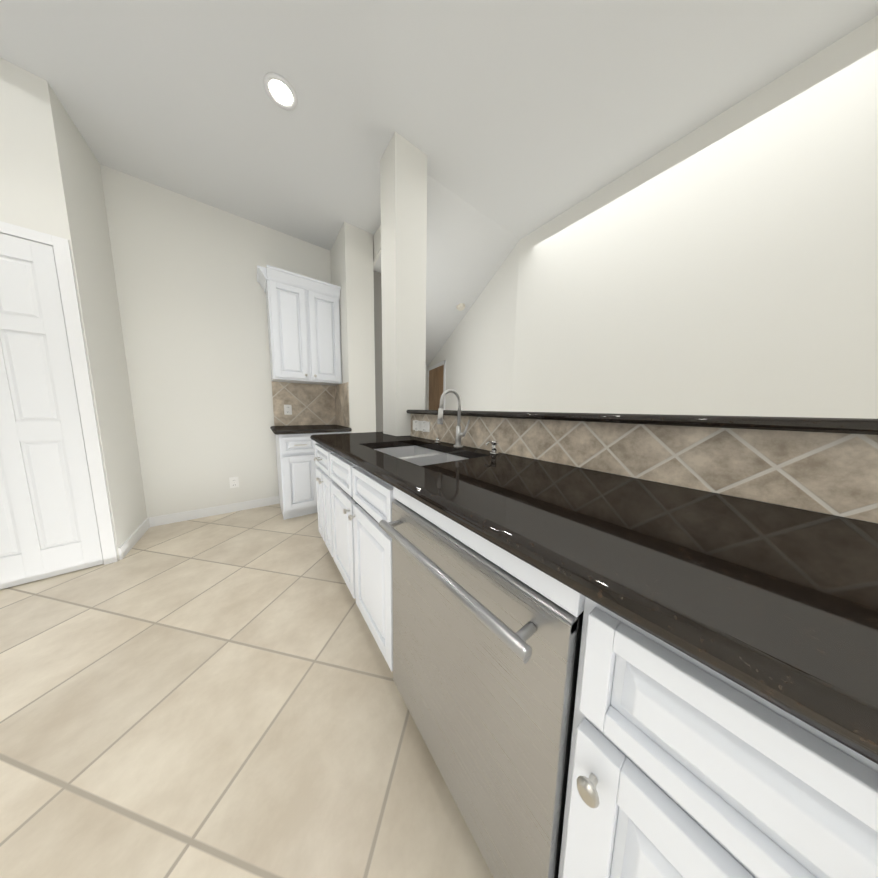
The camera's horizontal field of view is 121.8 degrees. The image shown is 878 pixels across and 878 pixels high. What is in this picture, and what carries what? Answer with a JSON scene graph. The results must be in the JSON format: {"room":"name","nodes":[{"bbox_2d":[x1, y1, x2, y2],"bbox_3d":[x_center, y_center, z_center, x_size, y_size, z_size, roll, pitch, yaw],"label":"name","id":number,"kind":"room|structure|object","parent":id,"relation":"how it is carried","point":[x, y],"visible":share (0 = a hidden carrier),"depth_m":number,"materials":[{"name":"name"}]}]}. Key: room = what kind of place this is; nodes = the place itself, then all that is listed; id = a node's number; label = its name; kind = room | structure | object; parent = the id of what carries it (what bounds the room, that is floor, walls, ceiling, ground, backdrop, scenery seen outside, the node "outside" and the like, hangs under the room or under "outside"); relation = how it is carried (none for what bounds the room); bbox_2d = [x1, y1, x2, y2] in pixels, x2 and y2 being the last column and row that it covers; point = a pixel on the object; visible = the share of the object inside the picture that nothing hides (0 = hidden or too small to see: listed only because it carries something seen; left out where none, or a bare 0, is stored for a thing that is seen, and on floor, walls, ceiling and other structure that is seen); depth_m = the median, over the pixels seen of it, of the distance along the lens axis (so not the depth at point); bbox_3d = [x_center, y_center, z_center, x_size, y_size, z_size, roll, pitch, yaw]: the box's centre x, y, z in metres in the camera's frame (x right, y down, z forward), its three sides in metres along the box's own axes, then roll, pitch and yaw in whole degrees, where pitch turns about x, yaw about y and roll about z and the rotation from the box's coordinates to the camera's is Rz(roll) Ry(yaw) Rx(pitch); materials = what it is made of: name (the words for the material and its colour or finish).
{"room":"kitchen","nodes":[
{"label":"kitchen","id":0,"kind":"room"},
{"bbox_2d":[0,58,146,589],"bbox_3d":[-3.042,-0.590,1.399,1.415,3.000,0.690,-4,9,-37],"label":"wall","id":1,"kind":"structure","parent":0,"point":[50,178],"depth_m":1.64,"materials":[{"name":"white paint"}]},
{"bbox_2d":[0,221,117,588],"bbox_3d":[-2.537,-0.149,1.412,0.634,2.138,0.129,-4,9,-37],"label":"pantry door","id":2,"kind":"structure","parent":1,"relation":"in","point":[55,516],"depth_m":1.52,"materials":[{"name":"white paint"}]},
{"bbox_2d":[100,164,330,517],"bbox_3d":[-2.595,-0.684,2.236,3.680,3.000,0.120,-4,9,-37],"label":"wall","id":3,"kind":"structure","parent":0,"point":[191,294],"depth_m":2.35,"materials":[{"name":"white paint"}]},
{"bbox_2d":[118,496,279,559],"bbox_3d":[-1.724,0.749,2.623,1.995,0.090,0.615,-4,9,-37],"label":"baseboard","id":4,"kind":"structure","parent":3,"relation":"attached to","point":[130,542],"depth_m":2.42,"materials":[{"name":"white paint"}]},
{"bbox_2d":[229,477,238,487],"bbox_3d":[-2.191,0.466,2.613,0.075,0.115,0.010,-4,9,-37],"label":"electrical outlet","id":5,"kind":"object","parent":3,"relation":"attached to","point":[234,482],"visible":1,"depth_m":2.61,"materials":[{"name":"white plastic"}]},
{"bbox_2d":[257,265,341,385],"bbox_3d":[-1.494,-1.150,2.669,0.735,1.035,0.400,-4,9,-37],"label":"upper cabinet","id":6,"kind":"object","parent":3,"relation":"attached to","point":[303,315],"visible":1,"depth_m":2.54,"materials":[{"name":"white wood"}]},
{"bbox_2d":[271,381,349,426],"bbox_3d":[-1.433,-0.385,2.727,0.670,0.495,0.560,-4,9,-37],"label":"backsplash","id":7,"kind":"structure","parent":3,"relation":"attached to","point":[313,404],"depth_m":2.92,"materials":[{"name":"tile"}]},
{"bbox_2d":[284,405,291,414],"bbox_3d":[-1.750,-0.340,2.829,0.075,0.115,0.010,-4,9,-37],"label":"outlet","id":8,"kind":"object","parent":7,"relation":"attached to","point":[287,409],"visible":1,"depth_m":2.83,"materials":[{"name":"white plastic"}]},
{"bbox_2d":[0,504,493,877],"bbox_3d":[-0.446,0.980,1.675,6.250,0.100,7.500,-4,9,-37],"label":"floor","id":9,"kind":"structure","parent":0,"point":[217,696],"depth_m":0.87,"materials":[{"name":"tile"}]},
{"bbox_2d":[275,432,350,519],"bbox_3d":[-1.409,0.343,2.764,0.665,0.872,0.660,-4,9,-37],"label":"base cabinet","id":10,"kind":"object","parent":9,"relation":"on","point":[296,464],"visible":0.44,"depth_m":2.43,"materials":[{"name":"white wood"}]},
{"bbox_2d":[270,425,351,434],"bbox_3d":[-1.425,-0.113,2.703,0.702,0.040,0.649,-4,9,-37],"label":"countertop","id":11,"kind":"structure","parent":10,"relation":"on","point":[294,429],"depth_m":2.52,"materials":[{"name":"black stone"}]},
{"bbox_2d":[379,499,583,877],"bbox_3d":[0.224,0.632,0.809,0.660,0.820,0.598,-4,9,-37],"label":"dishwasher","id":12,"kind":"object","parent":9,"relation":"on","point":[486,652],"visible":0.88,"depth_m":0.51,"materials":[{"name":"silver metal"}]},
{"bbox_2d":[558,583,877,877],"bbox_3d":[0.628,0.667,0.362,0.635,0.872,0.594,-4,9,-37],"label":"base cabinet","id":13,"kind":"object","parent":9,"relation":"on","point":[682,765],"depth_m":0.27,"materials":[{"name":"white wood"}]},
{"bbox_2d":[310,432,877,763],"bbox_3d":[0.028,0.207,1.105,0.660,0.244,2.610,-4,9,-37],"label":"countertop","id":14,"kind":"structure","parent":13,"relation":"on","point":[775,605],"depth_m":0.37,"materials":[{"name":"black stone"}]},
{"bbox_2d":[437,389,469,447],"bbox_3d":[0.078,-0.112,1.363,0.188,0.329,0.087,-4,9,-37],"label":"faucet","id":15,"kind":"object","parent":14,"relation":"on","point":[459,434],"visible":0.98,"depth_m":1.38,"materials":[{"name":"silver metal"}]},
{"bbox_2d":[485,441,497,454],"bbox_3d":[0.260,0.042,1.208,0.084,0.067,0.044,-4,9,-37],"label":"soap dispenser","id":16,"kind":"object","parent":14,"relation":"on","point":[494,447],"visible":1,"depth_m":1.21,"materials":[{"name":"silver metal"}]},
{"bbox_2d":[330,222,375,432],"bbox_3d":[-1.484,-0.827,3.562,0.300,3.000,2.080,-4,9,-37],"label":"wall","id":17,"kind":"structure","parent":0,"point":[351,258],"depth_m":2.68,"materials":[{"name":"white paint"}]},
{"bbox_2d":[373,271,382,431],"bbox_3d":[-0.666,-0.592,3.052,0.370,2.682,0.080,-4,9,-37],"label":"wall","id":18,"kind":"structure","parent":0,"point":[378,348],"depth_m":2.90,"materials":[{"name":"grey paint"}]},
{"bbox_2d":[380,131,426,435],"bbox_3d":[-0.283,-1.076,1.959,0.265,2.082,0.250,-4,9,-37],"label":"column","id":19,"kind":"structure","parent":0,"point":[403,181],"depth_m":1.85,"materials":[{"name":"white paint"}]},
{"bbox_2d":[409,366,427,435],"bbox_3d":[-1.118,-0.683,5.239,2.270,2.321,0.130,-4,9,-37],"label":"wall","id":20,"kind":"structure","parent":0,"point":[426,381],"depth_m":5.72,"materials":[{"name":"white paint"}]},
{"bbox_2d":[0,0,877,249],"bbox_3d":[-0.777,-2.054,0.894,5.150,0.100,7.300,-4,9,-37],"label":"ceiling","id":21,"kind":"structure","parent":0,"point":[519,119],"depth_m":1.42,"materials":[{"name":"white paint"}]},
{"bbox_2d":[264,73,296,109],"bbox_3d":[-0.944,-2.069,1.460,0.170,0.009,0.170,-4,9,-37],"label":"recessed light","id":22,"kind":"object","parent":21,"relation":"in","point":[280,91],"visible":1,"depth_m":1.45,"materials":[{"name":"white paint"}]},
{"bbox_2d":[373,174,518,365],"bbox_3d":[-0.111,-1.943,4.024,2.560,1.052,3.260,-4,9,-37],"label":"ceiling","id":23,"kind":"structure","parent":0,"point":[469,248],"depth_m":2.79,"materials":[{"name":"white paint"}]},
{"bbox_2d":[456,303,464,310],"bbox_3d":[0.329,-1.984,3.681,0.134,0.070,0.134,-4,9,-37],"label":"smoke detector","id":24,"kind":"object","parent":23,"relation":"attached to","point":[460,307],"visible":0.98,"depth_m":3.65,"materials":[{"name":"beige plastic"}]},
{"bbox_2d":[428,240,519,411],"bbox_3d":[0.355,-0.917,4.335,0.120,3.050,3.125,-2,7,-21],"label":"wall","id":25,"kind":"structure","parent":0,"point":[476,352],"depth_m":3.36,"materials":[{"name":"white paint"}]},
{"bbox_2d":[427,360,445,409],"bbox_3d":[-0.084,-0.544,5.271,0.313,2.070,1.007,-4,9,-37],"label":"room door","id":26,"kind":"structure","parent":25,"relation":"in","point":[436,381],"depth_m":5.17,"materials":[{"name":"brown wood"}]},
{"bbox_2d":[414,436,873,522],"bbox_3d":[0.478,0.449,1.213,0.140,1.095,2.170,-4,9,-37],"label":"wall","id":27,"kind":"structure","parent":0,"point":[702,490],"depth_m":0.67,"materials":[{"name":"white paint"}]},
{"bbox_2d":[406,410,877,434],"bbox_3d":[0.533,-0.112,1.171,0.345,0.030,2.176,-4,9,-37],"label":"bar","id":28,"kind":"object","parent":27,"relation":"on","point":[844,425],"visible":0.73,"depth_m":0.65,"materials":[{"name":"black stone"}]},
{"bbox_2d":[411,414,877,522],"bbox_3d":[0.426,-0.001,1.114,0.008,0.180,2.170,-4,9,-37],"label":"backsplash","id":29,"kind":"structure","parent":27,"relation":"attached to","point":[836,474],"depth_m":0.67,"materials":[{"name":"tile"}]},
{"bbox_2d":[413,420,420,430],"bbox_3d":[-0.172,-0.105,1.890,0.010,0.082,0.115,-4,9,-37],"label":"outlet","id":30,"kind":"object","parent":29,"relation":"attached to","point":[416,425],"visible":1,"depth_m":1.88,"materials":[{"name":"white plastic"}]},
{"bbox_2d":[421,421,429,431],"bbox_3d":[-0.106,-0.093,1.802,0.010,0.082,0.115,-4,9,-37],"label":"outlet","id":31,"kind":"object","parent":29,"relation":"attached to","point":[425,426],"visible":1,"depth_m":1.79,"materials":[{"name":"white plastic"}]},
{"bbox_2d":[511,15,877,418],"bbox_3d":[2.127,-0.500,1.338,0.160,3.000,3.990,-4,9,-37],"label":"wall","id":32,"kind":"structure","parent":0,"point":[724,263],"depth_m":1.53,"materials":[{"name":"white paint"}]}
]}

